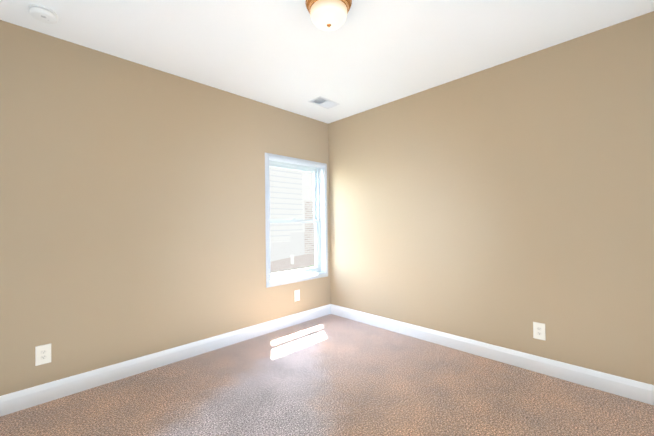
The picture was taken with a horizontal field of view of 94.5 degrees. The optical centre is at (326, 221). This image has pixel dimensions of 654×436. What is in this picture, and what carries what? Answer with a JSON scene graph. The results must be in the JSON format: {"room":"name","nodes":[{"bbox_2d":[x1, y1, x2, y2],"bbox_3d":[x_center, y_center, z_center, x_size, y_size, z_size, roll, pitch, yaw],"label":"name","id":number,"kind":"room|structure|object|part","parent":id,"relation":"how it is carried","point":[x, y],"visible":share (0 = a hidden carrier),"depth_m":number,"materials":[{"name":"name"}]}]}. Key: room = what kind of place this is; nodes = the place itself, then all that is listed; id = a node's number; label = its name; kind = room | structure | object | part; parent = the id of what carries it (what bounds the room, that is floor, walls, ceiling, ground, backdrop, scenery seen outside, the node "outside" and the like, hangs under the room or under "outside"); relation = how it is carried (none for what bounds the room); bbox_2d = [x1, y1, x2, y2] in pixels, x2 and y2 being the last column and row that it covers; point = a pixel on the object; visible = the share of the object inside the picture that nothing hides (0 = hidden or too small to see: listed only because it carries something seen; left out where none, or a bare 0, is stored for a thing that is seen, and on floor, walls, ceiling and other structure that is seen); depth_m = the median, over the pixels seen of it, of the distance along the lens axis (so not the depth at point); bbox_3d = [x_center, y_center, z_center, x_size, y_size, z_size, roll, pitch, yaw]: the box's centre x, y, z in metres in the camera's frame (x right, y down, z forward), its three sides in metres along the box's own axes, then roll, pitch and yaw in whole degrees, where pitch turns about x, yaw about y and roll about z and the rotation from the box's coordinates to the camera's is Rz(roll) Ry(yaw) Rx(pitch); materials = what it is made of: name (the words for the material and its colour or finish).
{"room":"empty bedroom","nodes":[
{"label":"empty bedroom","id":0,"kind":"room"},
{"bbox_2d":[0,20,330,395],"bbox_3d":[-1.299,-0.035,3.156,3.920,2.740,0.160,0,-1,-45],"label":"wall","id":1,"kind":"structure","parent":0,"point":[132,212],"depth_m":2.60,"materials":[{"name":"beige paint"}]},
{"bbox_2d":[35,343,50,365],"bbox_3d":[-2.092,0.985,2.229,0.086,0.140,0.008,0,-1,-45],"label":"electrical outlet","id":2,"kind":"object","parent":1,"relation":"attached to","point":[42,354],"visible":1,"depth_m":2.23,"materials":[{"name":"white plastic"}]},
{"bbox_2d":[0,304,331,416],"bbox_3d":[-1.220,1.266,3.081,3.600,0.135,0.015,0,-1,-45],"label":"baseboard","id":3,"kind":"structure","parent":1,"relation":"attached to","point":[13,402],"depth_m":2.64,"materials":[{"name":"white wood"}]},
{"bbox_2d":[265,153,327,287],"bbox_3d":[-0.409,-0.013,4.010,1.034,1.610,0.166,0,-1,-45],"label":"window","id":4,"kind":"structure","parent":1,"relation":"in","point":[269,283],"depth_m":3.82,"materials":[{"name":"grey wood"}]},
{"bbox_3d":[-0.453,-0.014,4.054,0.802,1.374,0.040,0,-1,-45],"label":"glass","id":5,"kind":"part","parent":4,"relation":"part of","materials":[{"name":"clear glass"}]},
{"bbox_2d":[269,158,324,281],"bbox_3d":[-0.396,-0.013,3.997,0.946,1.522,0.085,0,-1,-45],"label":"liner","id":6,"kind":"object","parent":4,"relation":"attached to","point":[322,236],"visible":0.56,"depth_m":4.30,"materials":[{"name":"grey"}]},
{"bbox_2d":[294,290,299,300],"bbox_3d":[-0.386,0.967,3.921,0.086,0.140,0.006,0,-1,-45],"label":"outlet","id":7,"kind":"object","parent":1,"relation":"attached to","point":[295,295],"visible":1,"depth_m":3.92,"materials":[{"name":"white plastic"}]},
{"bbox_2d":[0,314,653,435],"bbox_3d":[-0.010,1.367,1.860,3.920,0.120,3.770,0,-1,-45],"label":"floor","id":8,"kind":"structure","parent":0,"point":[330,375],"depth_m":2.23,"materials":[{"name":"carpet"}]},
{"bbox_2d":[0,0,653,123],"bbox_3d":[-0.047,-1.493,1.887,3.920,0.120,3.770,0,-1,-45],"label":"ceiling","id":9,"kind":"structure","parent":0,"point":[288,55],"depth_m":2.36,"materials":[{"name":"white paint"}]},
{"bbox_2d":[29,4,57,23],"bbox_3d":[-1.903,-1.383,2.029,0.142,0.050,0.142,0,-1,-45],"label":"smoke detector","id":10,"kind":"object","parent":9,"relation":"attached to","point":[41,13],"visible":1,"depth_m":2.00,"materials":[{"name":"white plastic"}]},
{"bbox_2d":[308,96,338,108],"bbox_3d":[-0.032,-1.413,3.617,0.330,0.009,0.210,0,-1,-45],"label":"ceiling vent","id":11,"kind":"object","parent":9,"relation":"in","point":[321,101],"visible":1,"depth_m":3.60,"materials":[{"name":"white metal"}]},
{"bbox_2d":[305,0,351,30],"bbox_3d":[0.012,-1.353,1.984,0.304,0.160,0.304,0,-1,-45],"label":"flush-mount light","id":12,"kind":"object","parent":9,"relation":"attached to","point":[328,15],"visible":1,"depth_m":1.93,"materials":[{"name":"white glass"}]},
{"bbox_2d":[328,11,653,384],"bbox_3d":[1.363,-0.069,3.140,0.160,2.740,3.610,0,-1,-45],"label":"wall","id":13,"kind":"structure","parent":0,"point":[506,204],"depth_m":2.68,"materials":[{"name":"beige paint"}]},
{"bbox_2d":[332,304,653,404],"bbox_3d":[1.262,1.235,3.123,0.015,0.135,3.390,0,-1,-45],"label":"baseboard","id":14,"kind":"structure","parent":13,"relation":"attached to","point":[624,387],"depth_m":2.67,"materials":[{"name":"white wood"}]},
{"bbox_2d":[533,322,545,340],"bbox_3d":[1.808,0.938,2.575,0.008,0.140,0.086,0,-1,-45],"label":"electrical outlet","id":15,"kind":"object","parent":13,"relation":"attached to","point":[538,330],"visible":1,"depth_m":2.57,"materials":[{"name":"white plastic"}]},
{"label":"outside","id":16,"kind":"structure","parent":0,"visible":0},
{"bbox_2d":[270,253,314,272],"bbox_3d":[-0.833,1.671,7.381,15.000,1.934,5.239,0,-1,-45],"label":"lawn","id":17,"kind":"structure","parent":16,"point":[282,267],"depth_m":9.87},
{"bbox_2d":[270,232,304,261],"bbox_3d":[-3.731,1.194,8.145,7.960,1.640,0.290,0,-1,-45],"label":"foundation","id":18,"kind":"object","parent":17,"relation":"on","point":[296,239],"depth_m":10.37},
{"bbox_2d":[269,166,302,241],"bbox_3d":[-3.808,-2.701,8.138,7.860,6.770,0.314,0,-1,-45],"label":"neighbor siding","id":19,"kind":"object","parent":18,"relation":"on","point":[278,177],"depth_m":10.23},
{"bbox_2d":[270,171,312,242],"bbox_3d":[-1.625,-2.694,10.296,14.000,6.800,0.320,0,-1,-45],"label":"sky","id":20,"kind":"structure","parent":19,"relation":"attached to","point":[308,187],"depth_m":10.91,"materials":[{"name":"white"}]},
{"bbox_2d":[304,201,314,254],"bbox_3d":[1.260,0.630,13.051,6.040,2.730,0.360,0,-1,-45],"label":"brick","id":21,"kind":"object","parent":17,"relation":"on","point":[309,235],"depth_m":10.93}
]}

